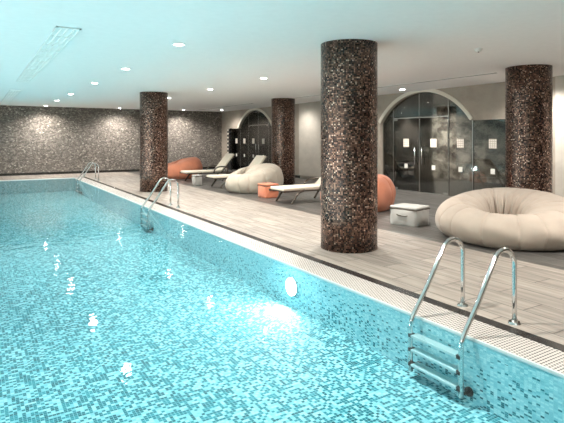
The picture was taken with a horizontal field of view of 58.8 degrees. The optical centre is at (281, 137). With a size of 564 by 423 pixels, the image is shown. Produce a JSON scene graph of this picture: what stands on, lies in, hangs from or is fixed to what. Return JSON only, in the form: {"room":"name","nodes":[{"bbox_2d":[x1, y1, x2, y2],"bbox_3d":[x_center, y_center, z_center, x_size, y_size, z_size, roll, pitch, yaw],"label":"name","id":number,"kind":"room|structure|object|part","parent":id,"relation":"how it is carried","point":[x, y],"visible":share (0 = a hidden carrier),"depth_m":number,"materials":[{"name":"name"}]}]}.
{"room":"indoor swimming pool","nodes":[
{"label":"indoor swimming pool","id":0,"kind":"room"},
{"bbox_2d":[0,105,221,173],"bbox_3d":[-10.012,0.260,21.370,16.700,3.180,0.300,0,0,-32],"label":"wall","id":1,"kind":"structure","parent":0,"point":[33,139],"depth_m":22.09,"materials":[{"name":"tile"}]},
{"bbox_2d":[0,167,215,175],"bbox_3d":[-9.968,1.500,21.203,16.200,0.100,0.030,0,0,-32],"label":"baseboard","id":2,"kind":"structure","parent":1,"relation":"attached to","point":[129,170],"depth_m":21.67,"materials":[{"name":"black stone"}]},
{"bbox_2d":[0,193,508,422],"bbox_3d":[-5.709,2.150,8.992,7.080,0.200,20.400,0,0,-32],"label":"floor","id":3,"kind":"structure","parent":0,"point":[104,318],"depth_m":4.99,"materials":[{"name":"tile"}]},
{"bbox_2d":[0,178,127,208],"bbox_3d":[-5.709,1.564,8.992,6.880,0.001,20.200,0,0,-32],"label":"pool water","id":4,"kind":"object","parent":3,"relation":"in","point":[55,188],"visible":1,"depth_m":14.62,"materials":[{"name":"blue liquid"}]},
{"bbox_2d":[0,0,563,111],"bbox_3d":[-1.498,-1.455,11.518,20.900,0.250,26.000,0,0,-32],"label":"ceiling","id":5,"kind":"structure","parent":0,"point":[230,45],"depth_m":7.19,"materials":[{"name":"paint"}]},
{"bbox_2d":[0,90,21,103],"bbox_3d":[-9.019,-1.319,16.523,0.280,0.019,6.400,0,0,-32],"label":"ceiling vent","id":6,"kind":"object","parent":5,"relation":"in","point":[11,94],"visible":1,"depth_m":15.86,"materials":[{"name":"silver metal"}]},
{"bbox_2d":[16,26,80,82],"bbox_3d":[-4.323,-1.319,8.875,0.280,0.019,6.750,0,0,-32],"label":"ceiling vent","id":7,"kind":"object","parent":5,"relation":"in","point":[60,36],"visible":1,"depth_m":7.50,"materials":[{"name":"silver metal"}]},
{"bbox_2d":[173,43,184,45],"bbox_3d":[-1.462,-1.324,7.082,0.180,0.012,0.180,0,0,-32],"label":"recessed light","id":8,"kind":"object","parent":5,"relation":"in","point":[175,44],"visible":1,"depth_m":7.05,"materials":[{"name":"white ceramic"}]},
{"bbox_2d":[201,103,253,109],"bbox_3d":[-2.622,-1.326,21.566,0.120,0.008,5.700,0,0,-32],"label":"ceiling vent","id":9,"kind":"object","parent":5,"relation":"in","point":[249,103],"visible":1,"depth_m":21.02,"materials":[{"name":"grey metal"}]},
{"bbox_2d":[378,73,496,87],"bbox_3d":[3.265,-1.326,11.979,0.120,0.008,4.200,0,0,-32],"label":"ceiling vent","id":10,"kind":"object","parent":5,"relation":"in","point":[487,73],"visible":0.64,"depth_m":11.49,"materials":[{"name":"grey metal"}]},
{"bbox_2d":[474,48,482,52],"bbox_3d":[2.935,-1.304,7.470,0.120,0.051,0.120,0,0,-32],"label":"smoke detector","id":11,"kind":"object","parent":5,"relation":"attached to","point":[478,50],"visible":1,"depth_m":7.43,"materials":[{"name":"white plastic"}]},
{"bbox_2d":[0,169,563,344],"bbox_3d":[-1.387,1.700,11.528,20.700,0.300,25.500,0,0,-32],"label":"floor","id":12,"kind":"structure","parent":0,"point":[403,261],"depth_m":6.89,"materials":[{"name":"stone"}]},
{"bbox_2d":[76,162,98,181],"bbox_3d":[-7.120,1.452,18.335,0.752,1.105,0.624,0,0,-32],"label":"pool ladder","id":13,"kind":"object","parent":12,"relation":"attached to","point":[90,162],"visible":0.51,"depth_m":18.27,"materials":[{"name":"silver metal"}]},
{"bbox_2d":[140,92,167,191],"bbox_3d":[-3.769,0.110,14.701,0.800,2.880,0.800,0,0,-32],"label":"column","id":14,"kind":"structure","parent":12,"relation":"on","point":[153,105],"depth_m":14.35,"materials":[{"name":"brown tile"}]},
{"bbox_2d":[140,177,180,230],"bbox_3d":[-2.714,1.452,11.159,0.752,1.105,0.624,0,0,-32],"label":"pool ladder","id":15,"kind":"object","parent":12,"relation":"attached to","point":[147,220],"visible":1,"depth_m":11.09,"materials":[{"name":"silver metal"}]},
{"bbox_2d":[168,157,202,178],"bbox_3d":[-3.967,1.151,19.573,1.732,0.799,1.724,0,0,-32],"label":"beanbag","id":16,"kind":"object","parent":12,"relation":"on","point":[191,163],"visible":0.65,"depth_m":18.88,"materials":[{"name":"fabric"}]},
{"bbox_2d":[191,174,202,185],"bbox_3d":[-2.795,1.380,16.439,0.309,0.340,0.308,0,0,-37],"label":"pouf","id":17,"kind":"object","parent":12,"relation":"on","point":[196,179],"visible":1,"depth_m":16.32,"materials":[{"name":"grey fabric"}]},
{"bbox_2d":[179,153,234,180],"bbox_3d":[-2.643,1.064,18.150,2.013,0.977,0.752,0,0,-32],"label":"sun lounger","id":18,"kind":"object","parent":12,"relation":"on","point":[223,163],"visible":0.9,"depth_m":18.11,"materials":[{"name":"white fabric"},{"name":"dark metal"}]},
{"bbox_2d":[181,169,220,172],"bbox_3d":[-2.915,1.202,17.983,1.310,0.073,0.630,0,0,-32],"label":"seat cushion","id":19,"kind":"object","parent":18,"relation":"on","point":[212,170],"depth_m":17.86,"materials":[{"name":"beige fabric"}]},
{"bbox_3d":[-2.643,1.262,18.150,2.013,0.070,0.696,0,0,-32],"label":"frame","id":20,"kind":"part","parent":18,"relation":"part of","materials":[{"name":"brown metal"}]},
{"bbox_2d":[216,153,233,171],"bbox_3d":[-2.140,0.894,18.458,0.546,0.637,0.620,0,0,-32],"label":"backrest cushion","id":21,"kind":"object","parent":18,"relation":"on","point":[223,164],"depth_m":18.32,"materials":[{"name":"beige fabric"}]},
{"bbox_2d":[205,155,267,187],"bbox_3d":[-1.395,1.064,16.041,2.013,0.977,0.752,0,0,-32],"label":"sun lounger","id":22,"kind":"object","parent":12,"relation":"on","point":[258,159],"visible":0.28,"depth_m":15.96,"materials":[{"name":"white fabric"},{"name":"dark metal"}]},
{"bbox_2d":[207,174,229,177],"bbox_3d":[-1.667,1.202,15.874,1.310,0.073,0.630,0,0,-32],"label":"seat cushion","id":23,"kind":"object","parent":22,"relation":"on","point":[218,175],"depth_m":15.54,"materials":[{"name":"beige fabric"}]},
{"bbox_2d":[249,155,265,165],"bbox_3d":[-0.893,0.894,16.350,0.546,0.637,0.620,0,0,-32],"label":"backrest cushion","id":24,"kind":"object","parent":22,"relation":"on","point":[258,159],"depth_m":16.38,"materials":[{"name":"beige fabric"}]},
{"bbox_2d":[225,163,283,193],"bbox_3d":[-0.845,1.150,14.578,1.688,0.800,1.680,0,0,-32],"label":"beanbag","id":25,"kind":"object","parent":12,"relation":"on","point":[245,180],"visible":0.91,"depth_m":13.97,"materials":[{"name":"beige fabric"}]},
{"bbox_2d":[258,183,278,197],"bbox_3d":[-0.357,1.370,13.099,0.450,0.360,0.513,0,0,-32],"label":"pouf","id":26,"kind":"object","parent":12,"relation":"on","point":[263,188],"visible":0.85,"depth_m":12.92,"materials":[{"name":"orange fabric"}]},
{"bbox_3d":[-0.362,1.214,13.108,0.400,0.047,0.440,0,0,-32],"label":"lid","id":27,"kind":"part","parent":26,"relation":"part of","materials":[{"name":"pink fabric"}]},
{"bbox_2d":[271,98,294,184],"bbox_3d":[0.040,0.110,17.040,0.800,2.880,0.800,0,0,-32],"label":"column","id":28,"kind":"structure","parent":12,"relation":"on","point":[282,109],"depth_m":16.69,"materials":[{"name":"brown tile"}]},
{"bbox_2d":[269,177,320,204],"bbox_3d":[0.709,1.100,12.346,2.013,0.906,0.752,0,0,-32],"label":"sun lounger","id":29,"kind":"object","parent":12,"relation":"on","point":[304,187],"visible":0.59,"depth_m":12.01,"materials":[{"name":"white fabric"},{"name":"dark metal"}]},
{"bbox_3d":[0.709,1.262,12.346,2.013,0.070,0.696,0,0,-32],"label":"frame","id":30,"kind":"part","parent":29,"relation":"part of","materials":[{"name":"brown metal"}]},
{"bbox_2d":[271,184,319,190],"bbox_3d":[0.437,1.202,12.179,1.310,0.073,0.630,0,0,-32],"label":"seat cushion","id":31,"kind":"object","parent":29,"relation":"on","point":[307,187],"depth_m":11.97,"materials":[{"name":"white fabric"}]},
{"bbox_3d":[0.371,1.384,11.728,0.385,0.337,0.052,0,0,-32],"label":"leg","id":32,"kind":"part","parent":29,"relation":"part of","materials":[{"name":"brown metal"}]},
{"bbox_3d":[0.787,1.131,12.805,0.587,0.248,0.048,0,0,-32],"label":"armrest","id":33,"kind":"part","parent":29,"relation":"part of","materials":[{"name":"brown metal"}]},
{"bbox_2d":[84,177,563,351],"bbox_3d":[-2.424,1.619,11.009,0.110,0.143,21.140,0,0,-32],"label":"strip","id":34,"kind":"object","parent":12,"relation":"on","point":[555,345],"visible":0.33,"depth_m":5.17,"materials":[{"name":"black stone"}]},
{"bbox_2d":[321,39,377,253],"bbox_3d":[0.951,0.110,7.108,0.800,2.880,0.800,0,0,-32],"label":"column","id":35,"kind":"structure","parent":12,"relation":"on","point":[349,67],"depth_m":6.76,"materials":[{"name":"brown tile"}]},
{"bbox_2d":[320,174,395,211],"bbox_3d":[1.653,1.181,11.019,1.651,0.739,1.646,0,0,-32],"label":"beanbag","id":36,"kind":"object","parent":12,"relation":"on","point":[386,189],"visible":0.12,"depth_m":10.47,"materials":[{"name":"fabric"}]},
{"bbox_2d":[389,203,429,227],"bbox_3d":[2.288,1.380,8.982,0.542,0.340,0.590,0,0,-44],"label":"pouf","id":37,"kind":"object","parent":12,"relation":"on","point":[402,214],"visible":1,"depth_m":8.80,"materials":[{"name":"grey fabric"}]},
{"bbox_3d":[2.295,1.232,8.990,0.470,0.045,0.540,0,0,-44],"label":"lid","id":38,"kind":"part","parent":37,"relation":"part of","materials":[{"name":"grey fabric"}]},
{"bbox_2d":[408,237,520,398],"bbox_3d":[1.534,1.452,4.240,0.752,1.105,0.624,0,0,-32],"label":"pool ladder","id":39,"kind":"object","parent":12,"relation":"attached to","point":[458,386],"visible":1,"depth_m":4.13,"materials":[{"name":"silver metal"}]},
{"bbox_3d":[1.387,1.445,4.454,0.715,1.090,0.041,0,0,-32],"label":"handrail","id":40,"kind":"part","parent":39,"relation":"part of","materials":[{"name":"silver metal"}]},
{"bbox_3d":[1.659,1.445,4.011,0.715,1.090,0.041,0,0,-32],"label":"handrail","id":41,"kind":"part","parent":39,"relation":"part of","materials":[{"name":"silver metal"}]},
{"bbox_2d":[435,187,563,250],"bbox_3d":[3.544,1.190,7.745,2.148,0.720,2.140,0,0,-32],"label":"beanbag","id":42,"kind":"object","parent":12,"relation":"on","point":[511,218],"visible":0.99,"depth_m":7.18,"materials":[{"name":"beige fabric"}]},
{"bbox_2d":[505,64,552,192],"bbox_3d":[4.646,0.110,9.424,0.800,2.880,0.800,0,0,-32],"label":"column","id":43,"kind":"structure","parent":12,"relation":"on","point":[528,88],"depth_m":9.09,"materials":[{"name":"brown tile"}]},
{"bbox_2d":[85,192,563,422],"bbox_3d":[-2.624,1.804,10.886,0.360,0.491,20.200,0,0,-32],"label":"wall","id":44,"kind":"structure","parent":0,"point":[513,390],"depth_m":4.76,"materials":[{"name":"tile"}]},
{"bbox_2d":[286,276,297,296],"bbox_3d":[0.114,1.800,6.054,0.030,0.240,0.240,0,0,-32],"label":"lamp","id":45,"kind":"object","parent":44,"relation":"attached to","point":[291,284],"visible":1,"depth_m":6.03,"materials":[{"name":"white glass"}]},
{"bbox_2d":[73,177,563,373],"bbox_3d":[-2.618,1.554,10.890,0.347,0.008,20.920,0,0,-32],"label":"grate","id":46,"kind":"object","parent":44,"relation":"on","point":[544,355],"visible":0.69,"depth_m":4.86,"materials":[{"name":"plastic"}]},
{"bbox_2d":[75,178,563,378],"bbox_3d":[-2.773,1.560,10.795,0.018,0.023,20.200,0,0,-32],"label":"pool lip","id":47,"kind":"structure","parent":44,"relation":"on","point":[482,343],"depth_m":4.59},
{"bbox_2d":[222,77,554,193],"bbox_3d":[3.705,0.110,14.655,0.250,2.880,25.500,0,0,-32],"label":"wall","id":48,"kind":"structure","parent":0,"point":[482,101],"depth_m":12.96,"materials":[{"name":"beige paint"}]},
{"bbox_2d":[227,128,231,169],"bbox_3d":[-2.558,0.542,24.468,0.095,2.015,0.420,0,0,-32],"label":"carved panel","id":49,"kind":"object","parent":48,"relation":"attached to","point":[229,132],"visible":0.76,"depth_m":24.45,"materials":[{"name":"black wood"}]},
{"bbox_2d":[231,110,270,169],"bbox_3d":[-1.413,0.150,22.953,0.036,2.800,4.200,0,0,-32],"label":"window","id":50,"kind":"structure","parent":48,"relation":"in","point":[240,137],"depth_m":23.45,"materials":[{"name":"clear glass"}]},
{"bbox_3d":[-2.250,0.545,24.317,0.012,1.990,1.000,0,0,-32],"label":"pane","id":51,"kind":"part","parent":50,"relation":"part of","materials":[{"name":"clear glass"}]},
{"bbox_3d":[-1.764,0.216,23.524,0.012,2.648,0.860,0,0,-32],"label":"pane","id":52,"kind":"part","parent":50,"relation":"part of","materials":[{"name":"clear glass"}]},
{"bbox_3d":[-1.298,-0.920,22.766,0.012,0.660,0.920,0,0,-32],"label":"fanlight pane","id":53,"kind":"part","parent":50,"relation":"part of","materials":[{"name":"clear glass"}]},
{"bbox_2d":[249,125,267,164],"bbox_3d":[-1.085,0.480,22.357,0.084,2.120,1.820,0,0,-32],"label":"door","id":54,"kind":"structure","parent":50,"relation":"attached to","point":[258,134],"depth_m":22.36,"materials":[{"name":"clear glass"}]},
{"bbox_3d":[-0.817,-0.916,21.982,0.012,0.652,0.920,0,0,-32],"label":"fanlight pane","id":55,"kind":"part","parent":50,"relation":"part of","materials":[{"name":"clear glass"}]},
{"bbox_3d":[-0.445,0.310,21.377,0.012,2.460,0.500,0,0,-32],"label":"pane","id":56,"kind":"part","parent":50,"relation":"part of","materials":[{"name":"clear glass"}]},
{"bbox_2d":[237,108,270,127],"bbox_3d":[-1.255,-0.900,22.464,0.030,0.900,3.360,0,0,-32],"label":"trim","id":57,"kind":"structure","parent":48,"relation":"attached to","point":[258,109],"depth_m":22.48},
{"bbox_2d":[299,101,320,176],"bbox_3d":[1.549,0.050,17.878,0.050,2.760,3.350,0,0,-32],"label":"wall panel","id":58,"kind":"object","parent":48,"relation":"attached to","point":[309,113],"depth_m":18.62,"materials":[{"name":"paint"}]},
{"bbox_2d":[378,89,472,122],"bbox_3d":[3.899,-0.920,14.070,0.030,0.940,3.462,0,0,-32],"label":"trim","id":59,"kind":"structure","parent":48,"relation":"attached to","point":[439,92],"depth_m":13.62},
{"bbox_2d":[383,92,496,195],"bbox_3d":[4.408,0.130,13.473,0.036,2.840,4.850,0,0,-32],"label":"window","id":60,"kind":"structure","parent":48,"relation":"in","point":[419,105],"depth_m":14.50,"materials":[{"name":"clear glass"}]},
{"bbox_3d":[3.262,0.313,15.339,0.012,2.454,0.470,0,0,-32],"label":"pane","id":61,"kind":"part","parent":60,"relation":"part of","materials":[{"name":"clear glass"}]},
{"bbox_3d":[3.655,-0.937,14.700,0.012,0.694,1.030,0,0,-32],"label":"fanlight pane","id":62,"kind":"part","parent":60,"relation":"part of","materials":[{"name":"clear glass"}]},
{"bbox_2d":[394,116,447,194],"bbox_3d":[3.896,0.480,14.244,0.084,2.120,2.040,0,0,-32],"label":"door","id":63,"kind":"structure","parent":60,"relation":"attached to","point":[415,142],"depth_m":14.37,"materials":[{"name":"clear glass"}]},
{"bbox_3d":[4.193,-0.940,13.822,0.012,0.700,1.030,0,0,-32],"label":"fanlight pane","id":64,"kind":"part","parent":60,"relation":"part of","materials":[{"name":"clear glass"}]},
{"bbox_2d":[555,75,563,196],"bbox_3d":[6.402,0.050,9.974,0.050,2.760,1.900,0,0,-32],"label":"wall panel","id":65,"kind":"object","parent":48,"relation":"attached to","point":[559,80],"depth_m":10.69,"materials":[{"name":"paint"}]},
{"bbox_2d":[402,102,504,183],"bbox_3d":[7.293,0.260,17.268,0.100,3.180,9.600,0,0,-32],"label":"wall","id":66,"kind":"structure","parent":0,"point":[486,159],"depth_m":18.07,"materials":[{"name":"grey stone"}]},
{"bbox_3d":[-11.088,1.804,17.752,7.600,0.491,0.360,0,0,-32],"label":"wall","id":67,"kind":"structure","parent":0,"visible":0},
{"bbox_2d":[0,177,72,180],"bbox_3d":[-11.091,1.554,17.758,6.906,0.008,0.347,0,0,-32],"label":"grate","id":68,"kind":"object","parent":67,"relation":"on","point":[68,177],"visible":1,"depth_m":18.68,"materials":[{"name":"plastic"}]},
{"bbox_2d":[8,178,69,180],"bbox_3d":[-10.996,1.565,17.603,6.908,0.031,0.018,0,0,-32],"label":"pool lip","id":69,"kind":"structure","parent":67,"relation":"on","point":[59,178],"depth_m":18.74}
]}

